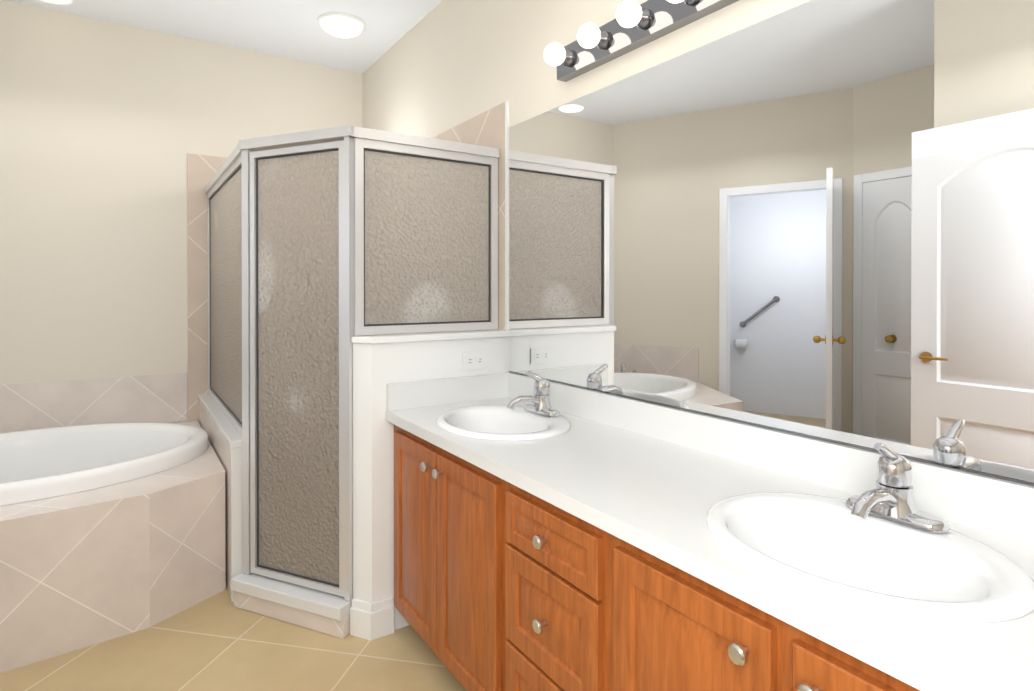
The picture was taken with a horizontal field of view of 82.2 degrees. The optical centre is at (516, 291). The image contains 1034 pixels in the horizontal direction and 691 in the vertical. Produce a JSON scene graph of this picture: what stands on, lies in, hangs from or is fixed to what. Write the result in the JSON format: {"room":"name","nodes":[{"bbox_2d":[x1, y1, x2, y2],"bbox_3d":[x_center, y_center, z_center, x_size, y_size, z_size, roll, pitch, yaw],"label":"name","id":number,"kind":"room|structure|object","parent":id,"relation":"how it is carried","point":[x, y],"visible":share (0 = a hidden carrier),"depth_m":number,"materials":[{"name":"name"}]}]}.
{"room":"bathroom","nodes":[
{"label":"bathroom","id":0,"kind":"room"},
{"bbox_2d":[0,0,362,422],"bbox_3d":[-2.159,-0.119,3.610,2.460,2.880,0.100,0,0,-33],"label":"wall","id":1,"kind":"structure","parent":0,"point":[106,127],"depth_m":3.42,"materials":[{"name":"beige paint"}]},
{"bbox_2d":[0,372,186,432],"bbox_3d":[-2.511,0.644,2.884,1.641,0.298,0.729,0,0,-33],"label":"wall tile","id":2,"kind":"structure","parent":1,"relation":"attached to","point":[134,398],"depth_m":3.38,"materials":[{"name":"beige tile"}]},
{"bbox_2d":[187,153,226,421],"bbox_3d":[-1.570,0.235,3.934,1.080,2.170,0.009,0,0,-33],"label":"shower wall tile","id":3,"kind":"structure","parent":1,"relation":"attached to","point":[201,169],"depth_m":3.66,"materials":[{"name":"beige tile"}]},
{"bbox_2d":[6,0,442,72],"bbox_3d":[-1.752,-1.574,0.786,5.120,0.060,5.290,0,0,-33],"label":"ceiling","id":4,"kind":"structure","parent":0,"point":[291,29],"depth_m":3.41,"materials":[{"name":"white paint"}]},
{"bbox_2d":[317,12,365,37],"bbox_3d":[-1.012,-1.521,3.425,0.270,0.070,0.270,0,0,-33],"label":"ceiling light","id":5,"kind":"object","parent":4,"relation":"attached to","point":[341,25],"visible":1,"depth_m":3.36,"materials":[{"name":"white paint"}]},
{"bbox_2d":[0,585,465,690],"bbox_3d":[-1.752,1.366,0.801,5.120,0.060,5.290,0,0,-33],"label":"floor","id":6,"kind":"structure","parent":0,"point":[219,642],"depth_m":2.13,"materials":[{"name":"beige tile"}]},
{"bbox_2d":[0,420,225,672],"bbox_3d":[-2.273,1.062,2.582,1.690,0.530,1.479,0,0,-33],"label":"tub deck","id":7,"kind":"object","parent":6,"relation":"on","point":[82,569],"visible":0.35,"depth_m":2.27,"materials":[{"name":"beige tile"}]},
{"bbox_2d":[0,422,208,505],"bbox_3d":[-2.211,0.979,2.695,1.440,0.512,1.120,0,0,-33],"label":"bathtub","id":8,"kind":"object","parent":7,"relation":"in","point":[41,463],"visible":0.56,"depth_m":3.06,"materials":[{"name":"white ceramic"}]},
{"bbox_2d":[199,401,230,596],"bbox_3d":[-1.545,0.994,3.138,0.120,0.660,1.351,0,0,-33],"label":"wall","id":9,"kind":"structure","parent":6,"relation":"on","point":[220,446],"depth_m":2.70,"materials":[{"name":"beige tile"}]},
{"bbox_2d":[198,393,241,601],"bbox_3d":[-1.540,0.979,3.131,0.136,0.690,1.368,0,0,-33],"label":"sill","id":10,"kind":"structure","parent":9,"relation":"on","point":[230,433],"depth_m":2.54,"materials":[{"name":"white"}]},
{"bbox_2d":[230,573,351,638],"bbox_3d":[-0.911,1.265,2.428,0.580,0.125,0.132,0,0,24],"label":"shower curb","id":11,"kind":"object","parent":6,"relation":"on","point":[312,609],"visible":0.73,"depth_m":2.37,"materials":[{"name":"beige tile"}]},
{"bbox_2d":[205,125,499,601],"bbox_3d":[-1.009,0.275,3.166,1.002,1.843,1.885,0,0,-33],"label":"shower enclosure","id":12,"kind":"object","parent":11,"relation":"on","point":[324,245],"visible":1,"depth_m":2.45,"materials":[{"name":"beige glass"}]},
{"bbox_2d":[394,441,545,690],"bbox_3d":[-0.039,0.979,2.122,0.560,0.700,0.823,0,0,-33],"label":"base cabinet","id":13,"kind":"object","parent":6,"relation":"on","point":[446,506],"depth_m":1.88,"materials":[{"name":"brown wood"}]},
{"bbox_2d":[386,372,1033,690],"bbox_3d":[0.499,0.432,1.292,0.573,0.142,2.798,0,0,-33],"label":"countertop","id":14,"kind":"structure","parent":13,"relation":"on","point":[658,481],"depth_m":1.35,"materials":[{"name":"white"}]},
{"bbox_2d":[436,405,570,440],"bbox_3d":[-0.052,0.529,2.098,0.448,0.166,0.532,0,0,-33],"label":"sink","id":15,"kind":"object","parent":14,"relation":"in","point":[500,422],"visible":0.56,"depth_m":2.21,"materials":[{"name":"white ceramic"}]},
{"bbox_2d":[507,371,559,416],"bbox_3d":[0.045,0.366,2.161,0.189,0.157,0.186,0,0,-33],"label":"faucet","id":16,"kind":"object","parent":14,"relation":"on","point":[538,402],"visible":1,"depth_m":2.16,"materials":[{"name":"silver metal"}]},
{"bbox_2d":[706,492,1033,622],"bbox_3d":[0.611,0.534,1.092,0.448,0.166,0.532,0,0,-33],"label":"sink","id":17,"kind":"object","parent":14,"relation":"in","point":[831,547],"visible":0.58,"depth_m":1.12,"materials":[{"name":"white ceramic"}]},
{"bbox_2d":[845,443,948,533],"bbox_3d":[0.708,0.371,1.155,0.189,0.157,0.186,0,0,-33],"label":"faucet","id":18,"kind":"object","parent":14,"relation":"on","point":[890,497],"visible":1,"depth_m":1.15,"materials":[{"name":"silver metal"}]},
{"bbox_2d":[494,502,654,690],"bbox_3d":[0.304,0.982,1.601,0.560,0.700,0.425,0,0,-33],"label":"base cabinet","id":19,"kind":"object","parent":6,"relation":"on","point":[500,584],"depth_m":1.44,"materials":[{"name":"brown wood"}]},
{"bbox_2d":[594,557,919,690],"bbox_3d":[0.646,0.984,1.084,0.560,0.700,0.815,0,0,-33],"label":"base cabinet","id":20,"kind":"object","parent":6,"relation":"on","point":[659,626],"depth_m":1.07,"materials":[{"name":"brown wood"}]},
{"bbox_2d":[353,337,508,629],"bbox_3d":[-0.354,0.762,2.494,0.678,1.130,0.142,0,0,-33],"label":"wall","id":21,"kind":"structure","parent":0,"point":[377,368],"depth_m":2.30,"materials":[{"name":"white paint"}]},
{"bbox_2d":[350,597,393,640],"bbox_3d":[-0.564,1.260,2.305,0.149,0.135,0.094,0,0,-33],"label":"baseboard","id":22,"kind":"structure","parent":21,"relation":"attached to","point":[370,621],"depth_m":2.28,"materials":[{"name":"white paint"}]},
{"bbox_2d":[351,330,510,343],"bbox_3d":[-0.353,0.184,2.483,0.685,0.025,0.157,0,0,-33],"label":"sill","id":23,"kind":"structure","parent":21,"relation":"on","point":[405,337],"depth_m":2.40,"materials":[{"name":"white paint"}]},
{"bbox_2d":[433,101,508,330],"bbox_3d":[-0.575,0.237,3.431,0.011,2.170,1.944,0,0,-33],"label":"shower wall tile","id":24,"kind":"structure","parent":21,"relation":"attached to","point":[489,128],"depth_m":2.66,"materials":[{"name":"beige tile"}]},
{"bbox_2d":[462,352,486,369],"bbox_3d":[-0.179,0.292,2.516,0.116,0.070,0.007,0,0,-33],"label":"electrical outlet","id":25,"kind":"object","parent":21,"relation":"attached to","point":[475,360],"visible":1,"depth_m":2.51,"materials":[{"name":"white paint"}]},
{"bbox_2d":[362,0,809,330],"bbox_3d":[0.327,-0.111,2.165,0.100,2.880,5.250,0,0,-33],"label":"wall","id":26,"kind":"structure","parent":0,"point":[442,66],"depth_m":2.70,"materials":[{"name":"beige paint"}]},
{"bbox_2d":[544,0,738,81],"bbox_3d":[0.542,-0.859,1.602,0.154,0.110,1.520,0,0,-33],"label":"sconce","id":27,"kind":"object","parent":26,"relation":"attached to","point":[632,25],"visible":1,"depth_m":1.93,"materials":[{"name":"silver metal"}]},
{"bbox_2d":[509,0,1033,485],"bbox_3d":[0.805,-0.179,1.339,0.008,1.076,3.046,0,0,-33],"label":"mirror","id":28,"kind":"object","parent":26,"relation":"attached to","point":[813,218],"visible":1,"depth_m":1.46,"materials":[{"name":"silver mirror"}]}
]}

